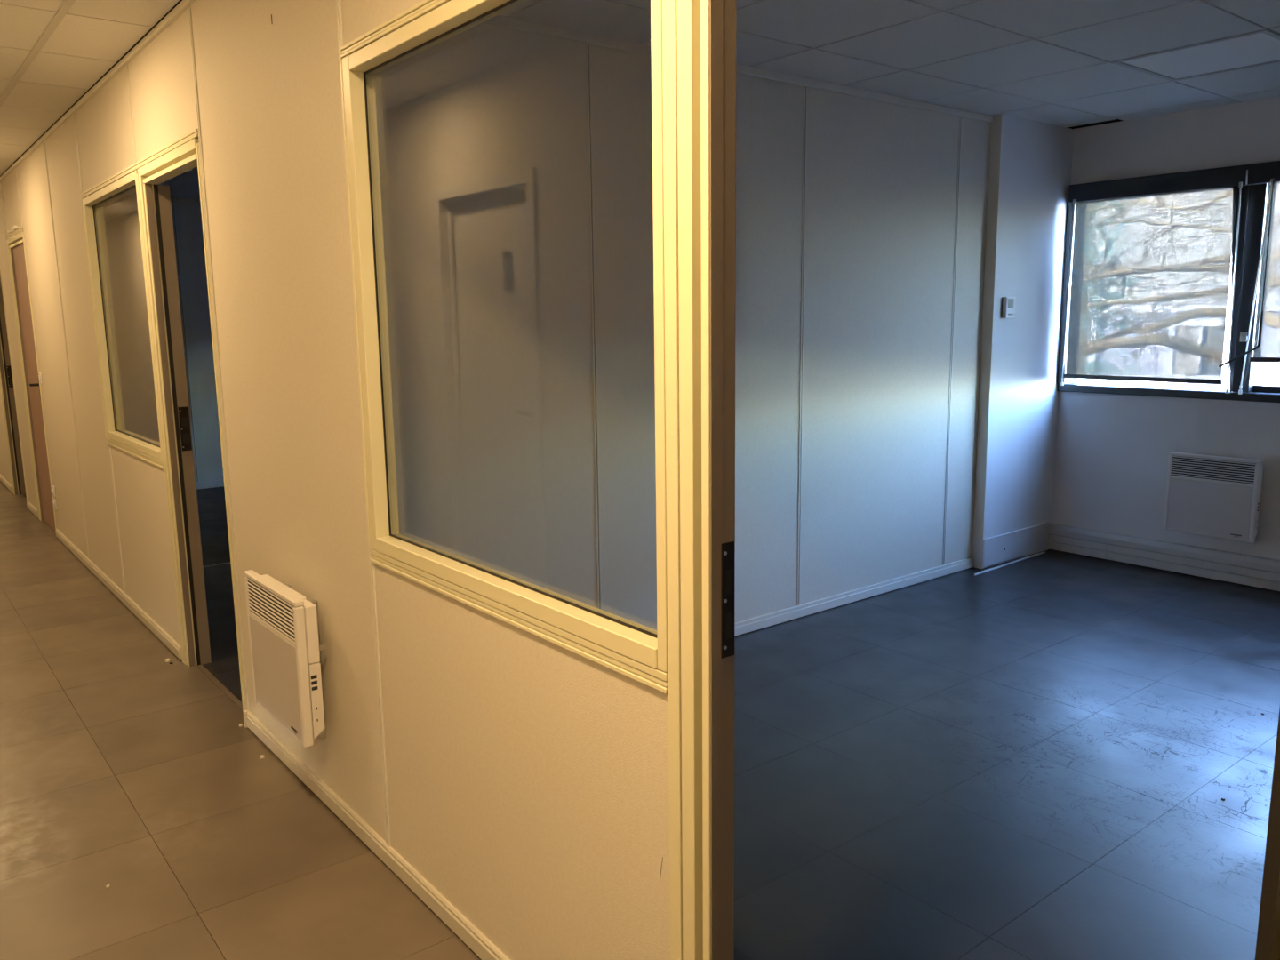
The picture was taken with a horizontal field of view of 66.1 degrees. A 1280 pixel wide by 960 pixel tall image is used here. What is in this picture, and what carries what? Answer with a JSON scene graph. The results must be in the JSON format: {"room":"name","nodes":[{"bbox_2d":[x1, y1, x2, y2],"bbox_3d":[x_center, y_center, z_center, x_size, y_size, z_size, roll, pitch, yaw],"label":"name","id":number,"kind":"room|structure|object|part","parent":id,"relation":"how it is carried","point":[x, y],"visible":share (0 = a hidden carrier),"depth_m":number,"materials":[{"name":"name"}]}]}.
{"room":"office corridor","nodes":[
{"label":"office corridor","id":0,"kind":"room"},
{"bbox_2d":[98,194,223,489],"bbox_3d":[-3.100,-1.280,9.233,4.682,2.511,0.063,-8,12,-38],"label":"wall","id":1,"kind":"structure","parent":0,"point":[119,216],"depth_m":8.40,"materials":[{"name":"plastic"}]},
{"bbox_3d":[-3.493,-1.225,8.934,1.198,2.511,0.050,-8,12,-38],"label":"panel","id":2,"kind":"part","parent":1,"relation":"part of","materials":[{"name":"plastic"}]},
{"bbox_2d":[0,0,670,959],"bbox_3d":[-2.949,-0.626,5.290,0.066,2.511,16.000,-8,12,-38],"label":"wall","id":3,"kind":"structure","parent":0,"point":[524,776],"depth_m":2.69,"materials":[{"name":"paint"}]},
{"bbox_3d":[-5.907,-1.198,8.963,0.050,2.511,1.198,-8,12,-38],"label":"panel","id":4,"kind":"part","parent":3,"relation":"part of","materials":[{"name":"paint"}]},
{"bbox_3d":[-4.348,-1.934,6.845,0.050,0.405,0.855,-8,12,-38],"label":"panel","id":5,"kind":"part","parent":3,"relation":"part of","materials":[{"name":"paint"}]},
{"bbox_2d":[0,270,27,501],"bbox_3d":[-5.223,-0.870,8.178,0.098,2.104,0.942,-8,12,-38],"label":"door","id":6,"kind":"structure","parent":3,"relation":"in","point":[6,378],"depth_m":8.49,"materials":[{"name":"beige paint"}]},
{"bbox_3d":[-5.419,-0.891,8.466,0.039,0.185,0.002,-8,12,-38],"label":"strike plate","id":7,"kind":"part","parent":6,"relation":"part of","materials":[{"name":"black"}]},
{"bbox_3d":[-5.495,-0.896,8.486,0.056,2.060,0.120,-8,12,-38],"label":"post","id":8,"kind":"part","parent":6,"relation":"part of","materials":[{"name":"beige paint"}]},
{"bbox_3d":[-4.772,-0.980,7.559,0.050,2.511,0.542,-8,12,-38],"label":"panel","id":9,"kind":"part","parent":3,"relation":"part of","materials":[{"name":"paint"}]},
{"bbox_2d":[5,225,56,530],"bbox_3d":[-4.353,-0.707,7.033,0.101,2.134,0.856,-8,12,-38],"label":"door","id":10,"kind":"structure","parent":3,"relation":"in","point":[16,250],"depth_m":7.10,"materials":[{"name":"beige paint"}]},
{"bbox_3d":[-4.369,-1.717,6.863,0.008,0.024,0.852,-8,12,-38],"label":"moulding","id":11,"kind":"part","parent":10,"relation":"part of","materials":[{"name":"beige paint"}]},
{"bbox_3d":[-4.563,-0.716,7.332,0.056,2.060,0.130,-8,12,-38],"label":"post","id":12,"kind":"part","parent":10,"relation":"part of","materials":[{"name":"beige paint"}]},
{"bbox_3d":[-4.212,-0.633,6.836,0.062,0.150,0.135,-8,12,-38],"label":"handle","id":13,"kind":"part","parent":10,"relation":"part of","materials":[{"name":"black plastic"}]},
{"bbox_3d":[-4.075,-0.623,6.730,0.054,2.060,0.020,-8,12,-38],"label":"post","id":14,"kind":"part","parent":10,"relation":"part of","materials":[{"name":"beige paint"}]},
{"bbox_2d":[38,372,42,383],"bbox_3d":[-4.040,-0.687,6.626,0.016,0.070,0.064,-8,12,-38],"label":"light switch","id":15,"kind":"object","parent":3,"relation":"attached to","point":[40,378],"visible":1,"depth_m":6.61,"materials":[{"name":"white plastic"}]},
{"bbox_3d":[-3.697,-0.772,6.228,0.050,2.511,1.184,-8,12,-38],"label":"panel","id":16,"kind":"part","parent":3,"relation":"part of","materials":[{"name":"paint"}]},
{"bbox_2d":[50,485,57,509],"bbox_3d":[-4.021,0.120,6.748,0.018,0.157,0.074,-8,12,-38],"label":"wall socket","id":17,"kind":"object","parent":3,"relation":"attached to","point":[53,493],"visible":1,"depth_m":6.73,"materials":[{"name":"white plastic"}]},
{"bbox_3d":[-4.019,0.079,6.743,0.010,0.074,0.074,-8,12,-38],"label":"socket plate","id":18,"kind":"part","parent":17,"relation":"part of","materials":[{"name":"white plastic"}]},
{"bbox_3d":[-4.018,0.161,6.757,0.010,0.074,0.074,-8,12,-38],"label":"socket plate","id":19,"kind":"part","parent":17,"relation":"part of","materials":[{"name":"white plastic"}]},
{"bbox_3d":[-3.032,-0.645,5.405,0.050,2.511,0.940,-8,12,-38],"label":"panel","id":20,"kind":"part","parent":3,"relation":"part of","materials":[{"name":"paint"}]},
{"bbox_3d":[-2.985,-1.849,5.071,0.016,0.026,16.000,-8,12,-38],"label":"ceiling trim","id":21,"kind":"part","parent":3,"relation":"part of","materials":[{"name":"beige paint"}]},
{"bbox_3d":[-2.386,-1.556,4.416,0.050,0.405,1.169,-8,12,-38],"label":"panel","id":22,"kind":"part","parent":3,"relation":"part of","materials":[{"name":"paint"}]},
{"bbox_2d":[80,163,164,469],"bbox_3d":[-2.375,-0.737,4.551,0.066,1.252,1.168,-8,12,-38],"label":"window","id":23,"kind":"structure","parent":3,"relation":"in","point":[149,452],"depth_m":4.90,"materials":[{"name":"beige paint"}]},
{"bbox_3d":[-2.761,-0.820,4.981,0.008,1.212,0.004,-8,12,-38],"label":"moulding","id":24,"kind":"part","parent":23,"relation":"part of","materials":[{"name":"beige paint"}]},
{"bbox_3d":[-2.404,-1.339,4.431,0.008,0.024,1.163,-8,12,-38],"label":"moulding","id":25,"kind":"part","parent":23,"relation":"part of","materials":[{"name":"beige paint"}]},
{"bbox_3d":[-2.360,-0.171,4.636,0.066,0.035,1.097,-8,12,-38],"label":"sill","id":26,"kind":"part","parent":23,"relation":"part of","materials":[{"name":"beige paint"}]},
{"bbox_3d":[-2.388,-0.133,4.632,0.008,0.034,1.163,-8,12,-38],"label":"moulding","id":27,"kind":"part","parent":23,"relation":"part of","materials":[{"name":"beige paint"}]},
{"bbox_3d":[-2.362,0.301,4.725,0.050,0.850,1.169,-8,12,-38],"label":"panel","id":28,"kind":"part","parent":3,"relation":"part of","materials":[{"name":"paint"}]},
{"bbox_3d":[-1.734,-1.431,3.609,0.050,0.405,0.916,-8,12,-38],"label":"panel","id":29,"kind":"part","parent":3,"relation":"part of","materials":[{"name":"paint"}]},
{"bbox_2d":[135,128,246,711],"bbox_3d":[-1.710,-0.194,3.829,0.098,2.104,0.904,-8,12,-38],"label":"door","id":30,"kind":"structure","parent":3,"relation":"in","point":[181,156],"depth_m":4.05,"materials":[{"name":"beige paint"}]},
{"bbox_3d":[-1.758,-1.215,3.632,0.008,0.024,0.900,-8,12,-38],"label":"moulding","id":31,"kind":"part","parent":30,"relation":"part of","materials":[{"name":"beige paint"}]},
{"bbox_3d":[-1.974,-0.218,4.128,0.056,2.060,0.108,-8,12,-38],"label":"post","id":32,"kind":"part","parent":30,"relation":"part of","materials":[{"name":"beige paint"}]},
{"bbox_3d":[-1.902,-0.214,4.113,0.039,0.185,0.002,-8,12,-38],"label":"strike plate","id":33,"kind":"part","parent":30,"relation":"part of","materials":[{"name":"black metal"}]},
{"bbox_3d":[-1.457,-0.118,3.489,0.054,2.060,0.045,-8,12,-38],"label":"post","id":34,"kind":"part","parent":30,"relation":"part of","materials":[{"name":"beige paint"}]},
{"bbox_2d":[0,474,510,959],"bbox_3d":[-2.953,0.583,5.474,0.017,0.064,16.000,-8,12,-38],"label":"baseboard","id":35,"kind":"structure","parent":3,"relation":"attached to","point":[484,948],"depth_m":2.87,"materials":[{"name":"beige"}]},
{"bbox_2d":[244,569,326,747],"bbox_3d":[-1.068,0.524,2.996,0.100,0.437,0.454,-8,12,-38],"label":"heater","id":36,"kind":"object","parent":3,"relation":"attached to","point":[285,647],"visible":1,"depth_m":2.88,"materials":[{"name":"white metal"}]},
{"bbox_2d":[246,577,295,641],"bbox_3d":[-1.106,0.387,2.945,0.005,0.114,0.428,-8,12,-38],"label":"grille","id":37,"kind":"object","parent":36,"relation":"attached to","point":[269,605],"depth_m":2.93,"materials":[{"name":"white metal"}]},
{"bbox_3d":[-1.097,0.591,2.986,0.026,0.285,0.413,-8,12,-38],"label":"panel","id":38,"kind":"part","parent":36,"relation":"part of","materials":[{"name":"white metal"}]},
{"bbox_3d":[-1.067,0.412,2.969,0.034,0.177,0.430,-8,12,-38],"label":"casing","id":39,"kind":"part","parent":36,"relation":"part of","materials":[{"name":"white metal"}]},
{"bbox_3d":[-1.056,-0.264,2.958,0.050,2.511,1.209,-8,12,-38],"label":"panel","id":40,"kind":"part","parent":3,"relation":"part of","materials":[{"name":"paint"}]},
{"bbox_3d":[-0.321,-1.159,1.860,0.050,0.405,1.184,-8,12,-38],"label":"panel","id":41,"kind":"part","parent":3,"relation":"part of","materials":[{"name":"paint"}]},
{"bbox_2d":[339,0,667,693],"bbox_3d":[-0.310,-0.340,1.995,0.066,1.252,1.183,-8,12,-38],"label":"window","id":42,"kind":"structure","parent":3,"relation":"in","point":[637,652],"depth_m":2.13,"materials":[{"name":"beige paint"}]},
{"bbox_3d":[-0.700,-0.423,2.430,0.008,1.212,0.004,-8,12,-38],"label":"moulding","id":43,"kind":"part","parent":42,"relation":"part of","materials":[{"name":"beige paint"}]},
{"bbox_3d":[-0.339,-0.941,1.875,0.008,0.024,1.178,-8,12,-38],"label":"moulding","id":44,"kind":"part","parent":42,"relation":"part of","materials":[{"name":"beige paint"}]},
{"bbox_3d":[-0.295,0.227,2.080,0.066,0.035,1.112,-8,12,-38],"label":"sill","id":45,"kind":"part","parent":42,"relation":"part of","materials":[{"name":"beige paint"}]},
{"bbox_3d":[-0.323,0.265,2.075,0.008,0.034,1.178,-8,12,-38],"label":"moulding","id":46,"kind":"part","parent":42,"relation":"part of","materials":[{"name":"beige paint"}]},
{"bbox_3d":[-0.297,0.699,2.168,0.050,0.850,1.184,-8,12,-38],"label":"panel","id":47,"kind":"part","parent":3,"relation":"part of","materials":[{"name":"paint"}]},
{"bbox_2d":[662,0,1279,959],"bbox_3d":[0.355,0.209,1.243,0.058,2.104,0.936,-8,12,-38],"label":"door frame","id":48,"kind":"structure","parent":3,"relation":"in","point":[699,36],"depth_m":1.50,"materials":[{"name":"beige paint"}]},
{"bbox_3d":[0.093,0.180,1.569,0.056,2.060,0.100,-8,12,-38],"label":"post","id":49,"kind":"part","parent":48,"relation":"part of","materials":[{"name":"beige paint"}]},
{"bbox_3d":[0.137,0.188,1.536,0.027,0.185,0.002,-8,12,-38],"label":"strike plate","id":50,"kind":"part","parent":48,"relation":"part of","materials":[{"name":"black metal"}]},
{"bbox_2d":[0,480,1279,959],"bbox_3d":[-1.547,0.487,6.596,6.089,0.150,16.000,-8,12,-38],"label":"floor","id":51,"kind":"structure","parent":0,"point":[1036,757],"depth_m":3.12,"materials":[{"name":"grey tile"}]},
{"bbox_2d":[203,561,230,567],"bbox_3d":[-1.199,0.318,7.111,4.674,0.004,0.022,-8,12,-38],"label":"floor strip","id":52,"kind":"object","parent":51,"relation":"on","point":[228,562],"depth_m":6.01,"materials":[{"name":"silver metal"}]},
{"bbox_2d":[973,551,1045,575],"bbox_3d":[2.182,0.489,5.788,0.785,0.012,0.013,-9,12,-39],"label":"rod","id":53,"kind":"object","parent":51,"relation":"on","point":[1044,552],"visible":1,"depth_m":5.76,"materials":[{"name":"white plastic"}]},
{"bbox_2d":[0,0,1279,199],"bbox_3d":[-1.582,-2.160,6.156,6.089,0.204,16.000,-8,12,-38],"label":"ceiling","id":54,"kind":"structure","parent":0,"point":[1046,61],"depth_m":3.89,"materials":[{"name":"white"}]},
{"bbox_2d":[1111,27,1279,81],"bbox_3d":[2.425,-1.788,4.144,0.594,0.024,0.594,-8,12,-38],"label":"recessed light","id":55,"kind":"object","parent":54,"relation":"in","point":[1260,47],"visible":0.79,"depth_m":4.15,"materials":[{"name":"grey plastic"}]},
{"bbox_2d":[374,15,993,636],"bbox_3d":[0.667,-0.554,4.570,4.682,2.511,0.064,-8,12,-38],"label":"wall","id":56,"kind":"structure","parent":0,"point":[516,155],"depth_m":4.03,"materials":[{"name":"plastic"}]},
{"bbox_3d":[-0.663,-0.365,3.534,1.198,2.511,0.050,-8,12,-38],"label":"panel","id":57,"kind":"part","parent":56,"relation":"part of","materials":[{"name":"plastic"}]},
{"bbox_3d":[0.275,-0.499,4.271,1.198,2.511,0.050,-8,12,-38],"label":"panel","id":58,"kind":"part","parent":56,"relation":"part of","materials":[{"name":"paint"}]},
{"bbox_3d":[0.371,-1.730,4.116,3.926,0.034,0.014,-8,12,-38],"label":"ceiling trim","id":59,"kind":"part","parent":56,"relation":"part of","materials":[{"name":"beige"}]},
{"bbox_3d":[1.212,-0.634,5.007,1.198,2.511,0.050,-8,12,-38],"label":"panel","id":60,"kind":"part","parent":56,"relation":"part of","materials":[{"name":"paint"}]},
{"bbox_3d":[1.791,-0.717,5.462,0.280,2.511,0.050,-8,12,-38],"label":"panel","id":61,"kind":"part","parent":56,"relation":"part of","materials":[{"name":"paint"}]},
{"bbox_3d":[2.197,-0.776,5.780,0.755,2.511,0.050,-8,12,-38],"label":"panel","id":62,"kind":"part","parent":56,"relation":"part of","materials":[{"name":"paint"}]},
{"bbox_2d":[972,114,1073,568],"bbox_3d":[2.235,-0.768,5.729,0.761,2.511,0.078,-8,12,-38],"label":"wall","id":63,"kind":"structure","parent":0,"point":[1030,162],"depth_m":5.66,"materials":[{"name":"white paint"}]},
{"bbox_2d":[1000,296,1015,318],"bbox_3d":[2.065,-0.966,5.506,0.097,0.116,0.034,-8,12,-38],"label":"thermostat","id":64,"kind":"object","parent":63,"relation":"attached to","point":[1008,303],"visible":1,"depth_m":5.49,"materials":[{"name":"grey plastic"}]},
{"bbox_2d":[1049,96,1279,591],"bbox_3d":[1.960,-1.018,6.832,0.220,2.850,10.150,-8,12,-38],"label":"wall","id":65,"kind":"structure","parent":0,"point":[1112,455],"depth_m":5.52,"materials":[{"name":"white paint"}]},
{"bbox_2d":[1060,182,1242,393],"bbox_3d":[2.813,-1.047,5.483,0.056,1.083,0.936,-8,12,-38],"label":"window pane","id":66,"kind":"object","parent":65,"relation":"attached to","point":[1151,273],"visible":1,"depth_m":5.45,"materials":[{"name":"glass"}]},
{"bbox_3d":[2.536,-1.104,5.822,0.008,1.064,0.060,1,10,11],"label":"guide rod","id":67,"kind":"part","parent":66,"relation":"part of","materials":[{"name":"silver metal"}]},
{"bbox_3d":[3.097,-0.996,5.128,0.048,1.064,0.008,-7,11,-32],"label":"guide rod","id":68,"kind":"part","parent":66,"relation":"part of","materials":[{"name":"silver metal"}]},
{"bbox_2d":[1048,522,1279,591],"bbox_3d":[3.790,0.584,4.575,0.049,0.154,3.995,-8,12,-38],"label":"baseboard","id":69,"kind":"structure","parent":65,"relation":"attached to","point":[1260,572],"depth_m":5.54,"materials":[{"name":"white plastic"}]},
{"bbox_2d":[1056,160,1279,402],"bbox_3d":[3.191,-1.017,5.112,0.209,1.209,2.076,-8,12,-38],"label":"window","id":70,"kind":"structure","parent":65,"relation":"attached to","point":[1255,178],"depth_m":5.18,"materials":[{"name":"black"}]},
{"bbox_3d":[3.222,-0.447,5.230,0.142,0.044,2.064,-8,12,-38],"label":"sill","id":71,"kind":"part","parent":70,"relation":"part of","materials":[{"name":"black"}]},
{"bbox_3d":[3.117,-0.999,5.175,0.008,1.065,0.076,-8,12,-38],"label":"stay arm","id":72,"kind":"part","parent":70,"relation":"part of","materials":[{"name":"black metal"}]},
{"bbox_2d":[1218,178,1274,367],"bbox_3d":[3.100,-1.043,5.032,0.015,0.939,0.188,-9,12,-39],"label":"cord","id":73,"kind":"object","parent":70,"relation":"hanging from","point":[1261,312],"visible":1,"depth_m":4.99,"materials":[{"name":"black"}]},
{"bbox_3d":[3.155,-1.176,4.944,0.006,0.650,0.012,5,11,33],"label":"rod","id":74,"kind":"part","parent":73,"relation":"part of","materials":[{"name":"white plastic"}]},
{"bbox_3d":[3.538,-0.429,4.853,0.035,0.036,0.933,-8,12,-38],"label":"sash rail","id":75,"kind":"part","parent":70,"relation":"part of","materials":[{"name":"black"}]},
{"bbox_2d":[1163,451,1263,543],"bbox_3d":[3.101,0.083,5.319,0.100,0.437,0.454,-8,12,-38],"label":"heater","id":76,"kind":"object","parent":65,"relation":"attached to","point":[1206,495],"visible":1,"depth_m":5.27,"materials":[{"name":"white metal"}]},
{"bbox_3d":[3.073,0.150,5.309,0.026,0.285,0.413,-8,12,-38],"label":"panel","id":77,"kind":"part","parent":76,"relation":"part of","materials":[{"name":"white metal"}]},
{"bbox_2d":[1170,456,1255,484],"bbox_3d":[3.065,-0.054,5.270,0.001,0.114,0.428,-8,12,-38],"label":"grille","id":78,"kind":"object","parent":76,"relation":"attached to","point":[1195,469],"depth_m":5.26,"materials":[{"name":"white metal"}]},
{"bbox_3d":[3.103,-0.029,5.293,0.034,0.177,0.430,-8,12,-38],"label":"casing","id":79,"kind":"part","parent":76,"relation":"part of","materials":[{"name":"white metal"}]},
{"bbox_2d":[1238,178,1279,394],"bbox_3d":[3.431,-0.928,4.718,0.056,1.083,0.956,-8,12,-38],"label":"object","id":80,"kind":"object","parent":65,"relation":"attached to","point":[1268,351],"visible":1,"depth_m":5.00,"materials":[{"name":"metal"}]},
{"label":"outside","id":81,"kind":"structure","parent":0,"visible":0},
{"bbox_3d":[30.134,0.776,24.465,65.036,0.200,120.000,-8,12,-38],"label":"ground","id":82,"kind":"structure","parent":81,"visible":0},
{"bbox_2d":[1076,378,1145,385],"bbox_3d":[6.577,-1.629,14.924,2.449,8.283,2.419,-8,12,-38],"label":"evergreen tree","id":83,"kind":"object","parent":82,"relation":"on","point":[1078,380],"visible":0.02,"depth_m":14.59,"materials":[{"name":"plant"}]},
{"bbox_2d":[1084,256,1279,389],"bbox_3d":[11.862,-3.056,23.352,8.500,8.200,30.600,-8,12,-38],"label":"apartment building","id":84,"kind":"structure","parent":82,"relation":"on","point":[1269,372],"depth_m":18.11,"materials":[{"name":"white"}]},
{"bbox_2d":[1114,256,1279,390],"bbox_3d":[5.582,-0.639,9.309,1.835,8.213,5.631,-8,12,-38],"label":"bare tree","id":85,"kind":"object","parent":82,"relation":"on","point":[1261,381],"visible":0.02,"depth_m":9.39,"materials":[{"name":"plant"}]}
]}

